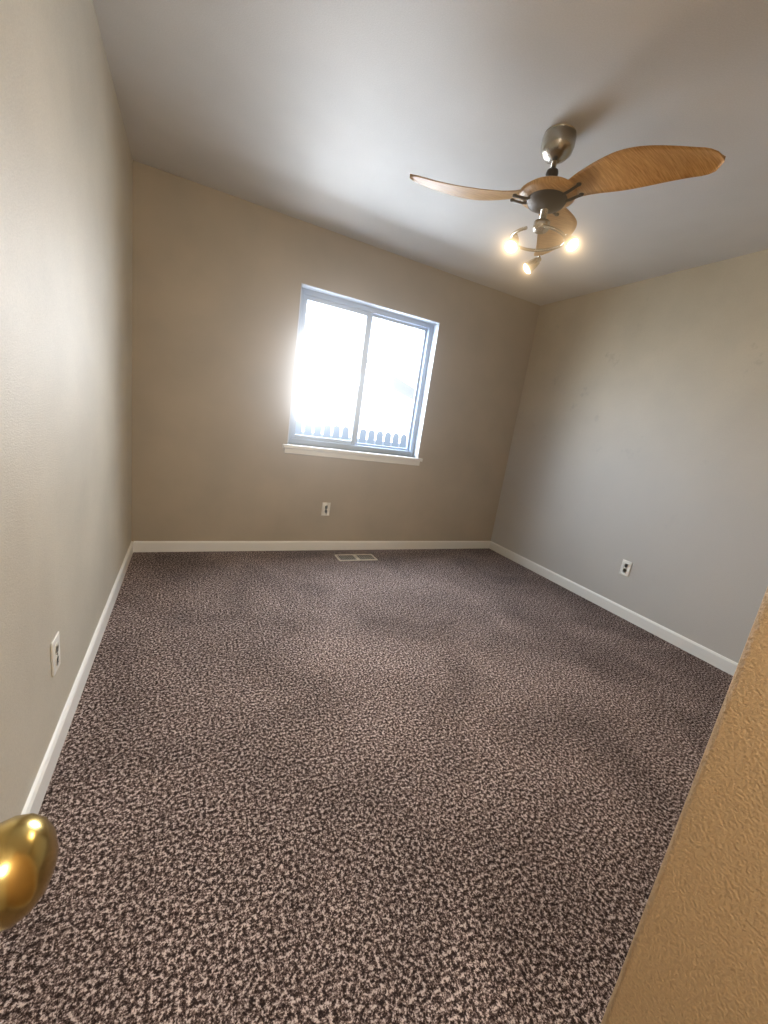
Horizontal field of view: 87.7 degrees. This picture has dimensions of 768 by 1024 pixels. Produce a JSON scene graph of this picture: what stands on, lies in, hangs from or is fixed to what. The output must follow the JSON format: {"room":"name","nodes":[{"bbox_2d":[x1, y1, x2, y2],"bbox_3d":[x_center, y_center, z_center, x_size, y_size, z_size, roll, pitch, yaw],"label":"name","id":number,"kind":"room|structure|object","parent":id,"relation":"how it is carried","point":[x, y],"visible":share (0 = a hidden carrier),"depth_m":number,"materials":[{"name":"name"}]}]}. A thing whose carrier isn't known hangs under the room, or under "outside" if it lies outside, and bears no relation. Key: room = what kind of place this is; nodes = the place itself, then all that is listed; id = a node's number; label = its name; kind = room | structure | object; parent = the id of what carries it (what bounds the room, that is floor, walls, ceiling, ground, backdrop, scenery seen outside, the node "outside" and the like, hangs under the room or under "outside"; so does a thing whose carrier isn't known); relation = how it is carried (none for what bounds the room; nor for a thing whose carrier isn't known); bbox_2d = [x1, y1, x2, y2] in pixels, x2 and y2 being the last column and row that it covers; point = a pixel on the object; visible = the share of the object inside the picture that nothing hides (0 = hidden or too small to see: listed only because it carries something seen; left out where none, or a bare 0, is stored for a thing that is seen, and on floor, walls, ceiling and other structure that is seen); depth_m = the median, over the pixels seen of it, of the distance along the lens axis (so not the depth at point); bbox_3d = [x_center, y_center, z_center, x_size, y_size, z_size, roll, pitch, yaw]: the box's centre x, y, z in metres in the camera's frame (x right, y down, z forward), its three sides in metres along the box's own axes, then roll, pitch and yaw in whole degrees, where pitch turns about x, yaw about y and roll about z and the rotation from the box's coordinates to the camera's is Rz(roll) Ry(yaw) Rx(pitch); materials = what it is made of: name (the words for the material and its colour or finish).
{"room":"empty bedroom","nodes":[
{"label":"empty bedroom","id":0,"kind":"room"},
{"bbox_2d":[0,813,58,931],"bbox_3d":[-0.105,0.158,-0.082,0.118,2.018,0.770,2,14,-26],"label":"door knob","id":1,"kind":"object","parent":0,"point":[29,847],"depth_m":0.23,"materials":[{"name":"gold metal"}]},
{"bbox_2d":[0,0,132,821],"bbox_3d":[-0.769,-0.308,0.629,0.140,2.440,4.780,2,14,-26],"label":"wall","id":2,"kind":"structure","parent":0,"point":[66,161],"depth_m":1.15,"materials":[{"name":"paint"}]},
{"bbox_2d":[50,631,60,676],"bbox_3d":[-1.009,0.436,1.231,0.009,0.116,0.072,2,14,-26],"label":"outlet","id":3,"kind":"object","parent":2,"relation":"attached to","point":[55,644],"visible":1,"depth_m":1.22,"materials":[{"name":"white plastic"}]},
{"bbox_2d":[21,541,737,814],"bbox_3d":[0.609,0.884,1.649,3.307,0.082,4.500,2,14,-26],"label":"baseboard","id":4,"kind":"structure","parent":2,"relation":"attached to","point":[34,801],"depth_m":2.92,"materials":[{"name":"white"}]},
{"bbox_2d":[131,160,539,540],"bbox_3d":[-0.196,-0.857,3.408,3.307,2.440,0.140,2,14,-26],"label":"wall","id":5,"kind":"structure","parent":0,"point":[218,276],"depth_m":3.00,"materials":[{"name":"paint"}]},
{"bbox_2d":[321,502,330,515],"bbox_3d":[-0.497,-0.025,3.426,0.072,0.116,0.009,2,14,-26],"label":"outlet","id":6,"kind":"object","parent":5,"relation":"attached to","point":[325,506],"visible":1,"depth_m":3.42,"materials":[{"name":"white plastic"}]},
{"bbox_2d":[282,283,439,465],"bbox_3d":[-0.170,-1.058,3.344,1.270,1.235,0.170,2,14,-26],"label":"window","id":7,"kind":"structure","parent":5,"relation":"in","point":[430,328],"depth_m":3.37,"materials":[{"name":"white plastic"}]},
{"bbox_2d":[297,333,333,419],"bbox_3d":[-0.575,-1.095,3.264,0.280,0.645,0.010,2,14,-26],"label":"window","id":8,"kind":"structure","parent":7,"relation":"attached to","point":[317,356],"depth_m":3.26,"materials":[{"name":"glass"}]},
{"bbox_2d":[0,548,732,1023],"bbox_3d":[0.596,0.972,1.669,3.587,0.100,4.780,2,14,-26],"label":"floor","id":9,"kind":"structure","parent":0,"point":[403,786],"depth_m":1.28,"materials":[{"name":"brown carpet"}]},
{"bbox_2d":[335,554,377,560],"bbox_3d":[-0.238,0.387,3.437,0.350,0.015,0.140,2,14,-26],"label":"floor vent","id":10,"kind":"object","parent":9,"relation":"in","point":[341,557],"visible":1,"depth_m":3.43,"materials":[{"name":"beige metal"}]},
{"bbox_2d":[92,0,767,305],"bbox_3d":[0.957,-1.480,1.111,3.587,0.100,4.780,2,14,-26],"label":"ceiling","id":11,"kind":"structure","parent":0,"point":[321,113],"depth_m":1.66,"materials":[{"name":"paint"}]},
{"bbox_2d":[410,124,725,273],"bbox_3d":[0.682,-1.342,1.681,0.968,0.495,0.981,2,14,-26],"label":"ceiling fan","id":12,"kind":"object","parent":11,"relation":"hanging from","point":[548,196],"depth_m":1.64,"materials":[{"name":"brown wood"}]},
{"bbox_2d":[491,249,767,662],"bbox_3d":[1.987,-0.408,2.846,0.140,2.440,3.180,2,14,-26],"label":"wall","id":13,"kind":"structure","parent":0,"point":[640,435],"depth_m":2.82,"materials":[{"name":"paint"}]},
{"bbox_2d":[619,559,631,576],"bbox_3d":[1.805,0.419,2.989,0.009,0.116,0.072,2,14,-26],"label":"outlet","id":14,"kind":"object","parent":13,"relation":"attached to","point":[626,565],"visible":1,"depth_m":2.98,"materials":[{"name":"white plastic"}]},
{"bbox_2d":[601,587,767,1023],"bbox_3d":[1.883,0.174,0.223,2.605,2.440,1.600,2,14,-26],"label":"wall","id":15,"kind":"structure","parent":0,"point":[697,953],"depth_m":0.40,"materials":[{"name":"paint"}]},
{"label":"outside","id":16,"kind":"structure","parent":0,"visible":0},
{"bbox_2d":[296,301,423,443],"bbox_3d":[-4.108,-3.945,10.895,26.000,16.000,0.050,2,14,-26],"label":"sky","id":17,"kind":"structure","parent":16,"point":[396,348],"depth_m":12.51,"materials":[{"name":"white"}]},
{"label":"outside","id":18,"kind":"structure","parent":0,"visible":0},
{"bbox_2d":[295,420,406,447],"bbox_3d":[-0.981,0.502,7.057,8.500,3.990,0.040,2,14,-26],"label":"fence","id":19,"kind":"object","parent":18,"point":[308,425],"visible":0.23,"depth_m":6.69,"materials":[{"name":"white wood"}]},
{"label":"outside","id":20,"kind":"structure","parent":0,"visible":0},
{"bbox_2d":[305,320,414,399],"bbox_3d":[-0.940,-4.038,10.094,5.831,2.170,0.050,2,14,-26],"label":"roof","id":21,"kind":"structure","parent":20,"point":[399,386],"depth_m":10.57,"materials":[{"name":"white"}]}
]}

